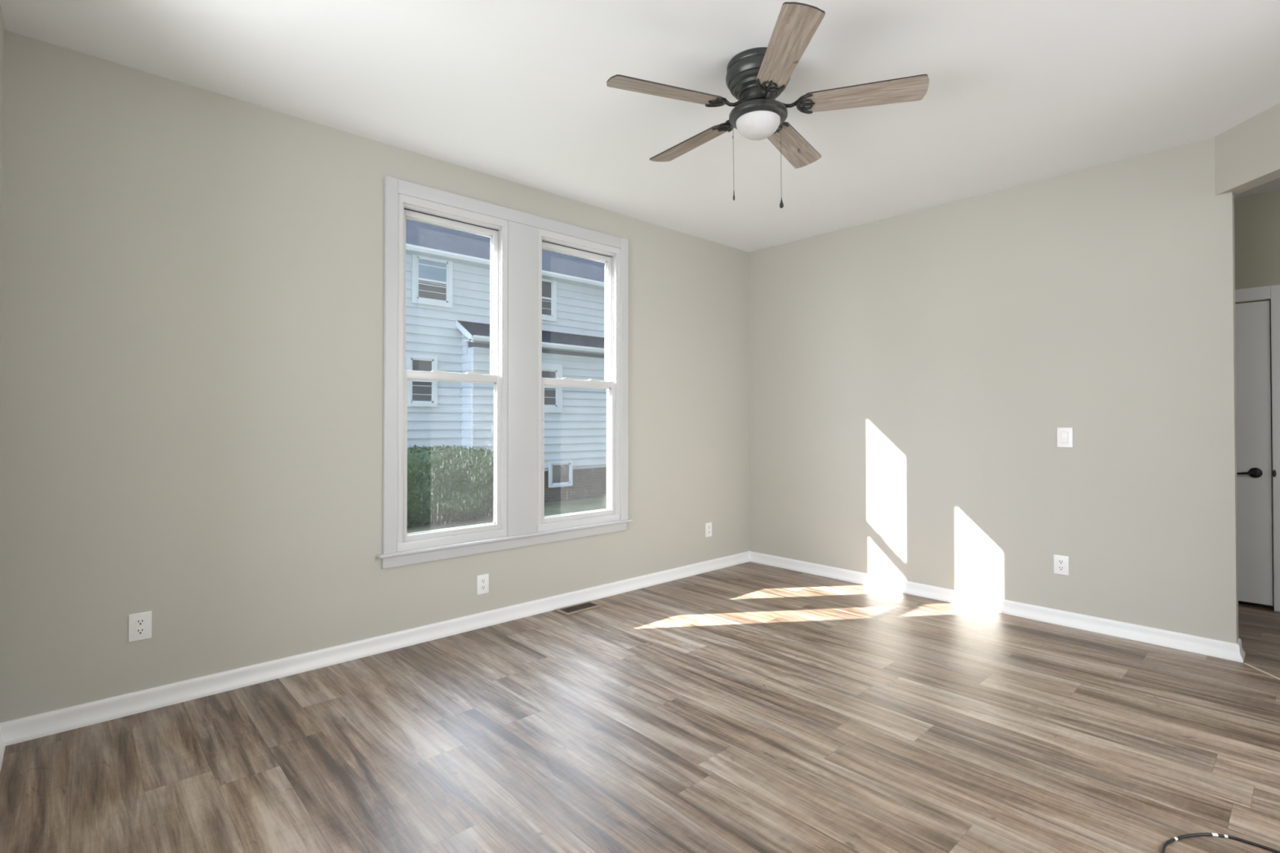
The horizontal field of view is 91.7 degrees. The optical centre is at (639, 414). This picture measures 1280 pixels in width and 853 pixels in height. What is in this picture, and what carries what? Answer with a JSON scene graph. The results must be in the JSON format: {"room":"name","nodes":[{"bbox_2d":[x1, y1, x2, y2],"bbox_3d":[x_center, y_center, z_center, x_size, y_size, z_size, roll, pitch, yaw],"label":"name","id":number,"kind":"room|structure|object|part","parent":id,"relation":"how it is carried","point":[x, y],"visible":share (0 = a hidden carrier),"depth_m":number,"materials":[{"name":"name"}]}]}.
{"room":"empty living room","nodes":[
{"label":"empty living room","id":0,"kind":"room"},
{"bbox_2d":[0,4,4,396],"bbox_3d":[-0.999,-0.130,0.717,0.120,2.748,4.420,1,-1,-43],"label":"wall","id":1,"kind":"structure","parent":0,"point":[2,26],"depth_m":2.34,"materials":[{"name":"beige paint"}]},
{"bbox_2d":[0,724,5,773],"bbox_3d":[0.263,1.215,1.946,3.421,0.085,4.300,1,-1,-43],"label":"baseboard","id":2,"kind":"structure","parent":1,"relation":"attached to","point":[2,744],"depth_m":2.31,"materials":[{"name":"white paint"}]},
{"bbox_2d":[0,29,749,722],"bbox_3d":[-0.818,-0.096,3.956,4.776,2.748,0.100,1,-1,-43],"label":"wall","id":3,"kind":"structure","parent":0,"point":[191,398],"depth_m":2.88,"materials":[{"name":"beige paint"}]},
{"bbox_2d":[128,611,151,642],"bbox_3d":[-2.136,0.905,2.656,0.078,0.116,0.010,1,-1,-43],"label":"wall outlet","id":4,"kind":"object","parent":3,"relation":"attached to","point":[140,624],"visible":1,"depth_m":2.65,"materials":[{"name":"white plastic"}]},
{"bbox_2d":[135,627,145,635],"bbox_3d":[-2.135,0.924,2.655,0.034,0.027,0.006,1,-1,-43],"label":"receptacle","id":5,"kind":"object","parent":4,"relation":"attached to","point":[139,631],"depth_m":2.65,"materials":[{"name":"white plastic"}]},
{"bbox_2d":[135,618,145,626],"bbox_3d":[-2.135,0.885,2.655,0.034,0.027,0.006,1,-1,-43],"label":"receptacle","id":6,"kind":"object","parent":4,"relation":"attached to","point":[139,622],"depth_m":2.65,"materials":[{"name":"white plastic"}]},
{"bbox_2d":[0,551,750,746],"bbox_3d":[-0.731,1.236,3.937,4.656,0.085,0.025,1,-1,-43],"label":"baseboard","id":7,"kind":"structure","parent":3,"relation":"attached to","point":[55,722],"depth_m":3.08,"materials":[{"name":"white paint"}]},
{"bbox_2d":[396,193,507,551],"bbox_3d":[-1.132,-0.208,3.687,0.725,2.007,0.172,1,-1,-43],"label":"window","id":8,"kind":"structure","parent":3,"relation":"in","point":[411,208],"depth_m":3.69,"materials":[{"name":"white plastic"}]},
{"bbox_3d":[-1.126,-0.680,3.685,0.629,0.948,0.039,1,-1,-43],"label":"sash","id":9,"kind":"part","parent":8,"relation":"part of","materials":[{"name":"clear glass"}]},
{"bbox_3d":[-1.097,0.228,3.644,0.629,0.950,0.036,1,-1,-43],"label":"sash","id":10,"kind":"part","parent":8,"relation":"part of","materials":[{"name":"white plastic"}]},
{"bbox_2d":[476,573,488,595],"bbox_3d":[-0.947,1.022,3.750,0.078,0.116,0.010,1,-1,-43],"label":"wall outlet","id":11,"kind":"object","parent":3,"relation":"attached to","point":[482,580],"visible":1,"depth_m":3.75,"materials":[{"name":"white plastic"}]},
{"bbox_2d":[480,585,485,590],"bbox_3d":[-0.946,1.042,3.748,0.034,0.027,0.006,1,-1,-43],"label":"receptacle","id":12,"kind":"object","parent":11,"relation":"attached to","point":[482,587],"depth_m":3.75,"materials":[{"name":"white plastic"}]},
{"bbox_2d":[480,578,485,583],"bbox_3d":[-0.946,1.003,3.749,0.034,0.027,0.006,1,-1,-43],"label":"receptacle","id":13,"kind":"object","parent":11,"relation":"attached to","point":[482,580],"depth_m":3.75,"materials":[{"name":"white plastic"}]},
{"bbox_2d":[376,175,632,568],"bbox_3d":[-0.736,-0.226,3.936,1.800,2.117,0.062,1,-1,-43],"label":"trim","id":14,"kind":"structure","parent":3,"relation":"attached to","point":[522,227],"depth_m":3.89,"materials":[{"name":"grey paint"}]},
{"bbox_2d":[537,228,620,532],"bbox_3d":[-0.459,-0.201,4.307,0.745,2.007,0.172,1,-1,-43],"label":"window","id":15,"kind":"structure","parent":3,"relation":"in","point":[548,240],"depth_m":4.37,"materials":[{"name":"white plastic"}]},
{"bbox_3d":[-0.453,-0.674,4.305,0.649,0.948,0.039,1,-1,-43],"label":"sash","id":16,"kind":"part","parent":15,"relation":"part of","materials":[{"name":"clear glass"}]},
{"bbox_3d":[-0.424,0.235,4.264,0.649,0.950,0.036,1,-1,-43],"label":"sash","id":17,"kind":"part","parent":15,"relation":"part of","materials":[{"name":"white plastic"}]},
{"bbox_2d":[705,522,711,537],"bbox_3d":[0.570,0.952,5.149,0.078,0.116,0.010,1,-1,-43],"label":"wall outlet","id":18,"kind":"object","parent":3,"relation":"attached to","point":[708,526],"visible":1,"depth_m":5.14,"materials":[{"name":"white plastic"}]},
{"bbox_2d":[0,561,1279,852],"bbox_3d":[1.796,1.310,2.189,6.246,0.100,6.220,1,-1,-43],"label":"floor","id":19,"kind":"structure","parent":0,"point":[749,707],"depth_m":2.40,"materials":[{"name":"brown laminate"}]},
{"bbox_2d":[554,600,604,615],"bbox_3d":[-0.400,1.278,4.115,0.303,0.005,0.150,1,-1,-43],"label":"floor vent","id":20,"kind":"object","parent":19,"relation":"in","point":[580,607],"visible":1,"depth_m":4.11,"materials":[{"name":"brown metal"}]},
{"bbox_2d":[1160,832,1279,852],"bbox_3d":[1.647,1.250,1.700,0.619,0.009,0.322,0,-1,4],"label":"cable","id":21,"kind":"object","parent":19,"relation":"on","point":[1166,843],"visible":1,"depth_m":1.83,"materials":[{"name":"plastic"}]},
{"bbox_2d":[1244,662,1279,679],"bbox_3d":[3.008,1.259,2.325,0.009,0.004,1.698,0,-1,5],"label":"trim","id":22,"kind":"structure","parent":19,"relation":"on","point":[1244,663],"depth_m":3.07,"materials":[{"name":"beige wood"}]},
{"bbox_2d":[0,0,1279,252],"bbox_3d":[1.796,-1.548,2.219,6.246,0.120,6.220,1,-1,-43],"label":"ceiling","id":23,"kind":"structure","parent":0,"point":[1019,92],"depth_m":2.76,"materials":[{"name":"paint"}]},
{"bbox_2d":[606,1,928,208],"bbox_3d":[0.484,-1.164,2.670,1.276,0.638,1.248,1,-1,-43],"label":"ceiling fan","id":24,"kind":"object","parent":23,"relation":"hanging from","point":[756,77],"visible":1,"depth_m":2.53,"materials":[{"name":"brown wood"}]},
{"bbox_3d":[0.103,-1.296,2.488,0.478,0.006,0.140,0,11,-20],"label":"blade","id":25,"kind":"part","parent":24,"relation":"part of","materials":[{"name":"brown wood"}]},
{"bbox_3d":[0.238,-1.291,2.968,0.140,0.006,0.478,-15,9,-37],"label":"blade","id":26,"kind":"part","parent":24,"relation":"part of","materials":[{"name":"brown wood"}]},
{"bbox_3d":[0.388,-1.093,2.584,0.007,0.324,0.004,0,-1,11],"label":"pull chain","id":27,"kind":"part","parent":24,"relation":"part of","materials":[{"name":"metal"}]},
{"bbox_3d":[0.501,-1.222,2.634,0.187,0.094,0.187,1,-1,-43],"label":"globe","id":28,"kind":"part","parent":24,"relation":"part of","materials":[{"name":"white glass"}]},
{"bbox_3d":[0.576,-1.071,2.544,0.007,0.369,0.004,0,-1,11],"label":"pull chain","id":29,"kind":"part","parent":24,"relation":"part of","materials":[{"name":"metal"}]},
{"bbox_3d":[0.579,-0.868,2.542,0.017,0.044,0.017,1,-1,-43],"label":"pull knob","id":30,"kind":"part","parent":24,"relation":"part of","materials":[{"name":"black metal"}]},
{"bbox_3d":[0.518,-1.299,2.211,0.140,0.006,0.478,12,-1,-2],"label":"blade","id":31,"kind":"part","parent":24,"relation":"part of","materials":[{"name":"brown wood"}]},
{"bbox_3d":[0.736,-1.291,2.988,0.140,0.006,0.478,-15,-9,33],"label":"blade","id":32,"kind":"part","parent":24,"relation":"part of","materials":[{"name":"brown wood"}]},
{"bbox_3d":[0.909,-1.296,2.520,0.478,0.006,0.140,0,-13,16],"label":"blade","id":33,"kind":"part","parent":24,"relation":"part of","materials":[{"name":"brown wood"}]},
{"bbox_2d":[748,136,1238,643],"bbox_3d":[2.043,-0.090,4.463,0.120,2.748,3.230,1,-1,-43],"label":"wall","id":34,"kind":"structure","parent":0,"point":[914,376],"depth_m":3.95,"materials":[{"name":"beige paint"}]},
{"bbox_2d":[749,551,1245,662],"bbox_3d":[2.076,1.241,4.395,0.145,0.085,3.155,1,-1,-43],"label":"baseboard","id":35,"kind":"structure","parent":34,"relation":"attached to","point":[1192,643],"depth_m":3.90,"materials":[{"name":"white paint"}]},
{"bbox_2d":[1053,554,1068,575],"bbox_3d":[2.567,0.916,3.788,0.010,0.116,0.078,1,-1,-43],"label":"wall outlet","id":36,"kind":"object","parent":34,"relation":"attached to","point":[1060,562],"visible":1,"depth_m":3.79,"materials":[{"name":"white plastic"}]},
{"bbox_2d":[1057,565,1064,570],"bbox_3d":[2.566,0.935,3.787,0.006,0.027,0.034,1,-1,-43],"label":"receptacle","id":37,"kind":"object","parent":36,"relation":"attached to","point":[1060,567],"depth_m":3.78,"materials":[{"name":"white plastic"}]},
{"bbox_2d":[1057,559,1064,564],"bbox_3d":[2.566,0.896,3.787,0.006,0.027,0.034,1,-1,-43],"label":"receptacle","id":38,"kind":"object","parent":36,"relation":"attached to","point":[1060,561],"depth_m":3.78,"materials":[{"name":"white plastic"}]},
{"bbox_2d":[1057,427,1072,447],"bbox_3d":[2.581,0.138,3.778,0.015,0.120,0.080,1,-1,-43],"label":"light switch","id":39,"kind":"object","parent":34,"relation":"attached to","point":[1064,435],"visible":1,"depth_m":3.77,"materials":[{"name":"white plastic"}]},
{"bbox_2d":[1214,102,1279,195],"bbox_3d":[3.065,-1.329,2.407,0.104,0.313,1.775,0,-1,2],"label":"wall header","id":40,"kind":"structure","parent":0,"point":[1247,153],"depth_m":3.11,"materials":[{"name":"beige paint"}]},
{"bbox_2d":[1234,190,1279,610],"bbox_3d":[4.620,-0.073,3.717,0.200,2.798,4.620,1,-1,-43],"label":"wall","id":41,"kind":"structure","parent":0,"point":[1256,217],"depth_m":4.14,"materials":[{"name":"paint"}]},
{"bbox_2d":[1235,284,1279,611],"bbox_3d":[3.887,0.219,4.356,0.094,2.128,0.938,1,-1,-43],"label":"door","id":42,"kind":"structure","parent":41,"relation":"in","point":[1252,319],"depth_m":4.13,"materials":[{"name":"white paint"}]},
{"bbox_3d":[4.050,0.386,4.147,0.054,0.068,0.148,1,-1,-43],"label":"lever handle","id":43,"kind":"part","parent":42,"relation":"part of","materials":[{"name":"black metal"}]},
{"label":"outside","id":44,"kind":"structure","parent":0,"visible":0},
{"bbox_2d":[407,496,606,533],"bbox_3d":[-6.398,2.130,16.468,56.000,0.200,25.900,1,-1,-43],"label":"ground","id":45,"kind":"structure","parent":44,"point":[556,508],"depth_m":12.94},
{"bbox_2d":[407,444,493,526],"bbox_3d":[-3.983,1.313,11.475,3.811,1.567,1.495,1,-1,-43],"label":"hedge","id":46,"kind":"object","parent":45,"relation":"on","point":[448,483],"visible":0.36,"depth_m":11.22,"materials":[{"name":"green plant"}]},
{"bbox_2d":[405,218,606,502],"bbox_3d":[-8.088,-1.945,13.179,29.600,7.880,7.110,1,-1,-43],"label":"neighbouring house","id":47,"kind":"structure","parent":45,"relation":"on","point":[448,270],"depth_m":13.61,"materials":[{"name":"white"}]},
{"bbox_3d":[-4.458,-0.700,12.724,0.640,1.060,0.055,1,-1,-43],"label":"window casing","id":48,"kind":"part","parent":47,"relation":"part of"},
{"bbox_3d":[-4.471,-0.907,12.740,0.410,0.415,0.018,1,-1,-43],"label":"pane","id":49,"kind":"part","parent":47,"relation":"part of","materials":[{"name":"grey glass"}]},
{"bbox_3d":[-4.465,-0.700,12.732,0.480,0.900,0.034,1,-1,-43],"label":"sash","id":50,"kind":"part","parent":47,"relation":"part of","materials":[{"name":"white plastic"}]},
{"bbox_3d":[-4.472,-0.492,12.736,0.410,0.415,0.016,1,-1,-43],"label":"pane","id":51,"kind":"part","parent":47,"relation":"part of","materials":[{"name":"grey glass"}]},
{"bbox_3d":[-4.300,-2.798,12.892,0.870,1.060,0.055,1,-1,-43],"label":"window casing","id":52,"kind":"part","parent":47,"relation":"part of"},
{"bbox_3d":[-4.313,-2.986,12.907,0.600,0.415,0.018,1,-1,-43],"label":"pane","id":53,"kind":"part","parent":47,"relation":"part of","materials":[{"name":"blue glass"}]},
{"bbox_3d":[-4.307,-2.798,12.899,0.670,0.860,0.034,1,-1,-43],"label":"sash","id":54,"kind":"part","parent":47,"relation":"part of","materials":[{"name":"white plastic"}]},
{"bbox_3d":[-4.314,-2.591,12.904,0.600,0.375,0.016,1,-1,-43],"label":"pane","id":55,"kind":"part","parent":47,"relation":"part of","materials":[{"name":"grey glass"}]},
{"bbox_3d":[-2.360,-2.977,14.706,0.610,0.395,0.018,1,-1,-43],"label":"pane","id":56,"kind":"part","parent":47,"relation":"part of","materials":[{"name":"grey glass"}]},
{"bbox_3d":[-2.361,-2.582,14.703,0.610,0.395,0.016,1,-1,-43],"label":"pane","id":57,"kind":"part","parent":47,"relation":"part of","materials":[{"name":"grey glass"}]},
{"bbox_3d":[-2.355,-2.779,14.698,0.680,0.860,0.034,1,-1,-43],"label":"sash","id":58,"kind":"part","parent":47,"relation":"part of","materials":[{"name":"white plastic"}]},
{"bbox_3d":[-2.176,-0.817,14.173,0.590,0.365,0.018,1,-1,-43],"label":"pane","id":59,"kind":"part","parent":47,"relation":"part of","materials":[{"name":"grey glass"}]},
{"bbox_3d":[-2.348,-2.779,14.690,0.880,1.060,0.055,1,-1,-43],"label":"window casing","id":60,"kind":"part","parent":47,"relation":"part of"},
{"bbox_3d":[-2.170,-0.615,14.165,0.660,0.840,0.034,1,-1,-43],"label":"sash","id":61,"kind":"part","parent":47,"relation":"part of","materials":[{"name":"white plastic"}]},
{"bbox_3d":[-2.176,-0.432,14.170,0.590,0.405,0.016,1,-1,-43],"label":"pane","id":62,"kind":"part","parent":47,"relation":"part of","materials":[{"name":"grey glass"}]},
{"bbox_3d":[-2.163,-0.615,14.158,0.940,1.120,0.055,1,-1,-43],"label":"window casing","id":63,"kind":"part","parent":47,"relation":"part of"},
{"bbox_3d":[-1.840,1.368,14.435,0.660,0.600,0.055,1,-1,-43],"label":"window casing","id":64,"kind":"part","parent":47,"relation":"part of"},
{"bbox_3d":[-1.852,1.386,14.448,0.470,0.445,0.018,1,-1,-43],"label":"pane","id":65,"kind":"part","parent":47,"relation":"part of","materials":[{"name":"grey glass"}]},
{"bbox_3d":[-1.848,1.368,14.444,0.540,0.480,0.030,1,-1,-43],"label":"sash","id":66,"kind":"part","parent":47,"relation":"part of","materials":[{"name":"white plastic"}]}
]}

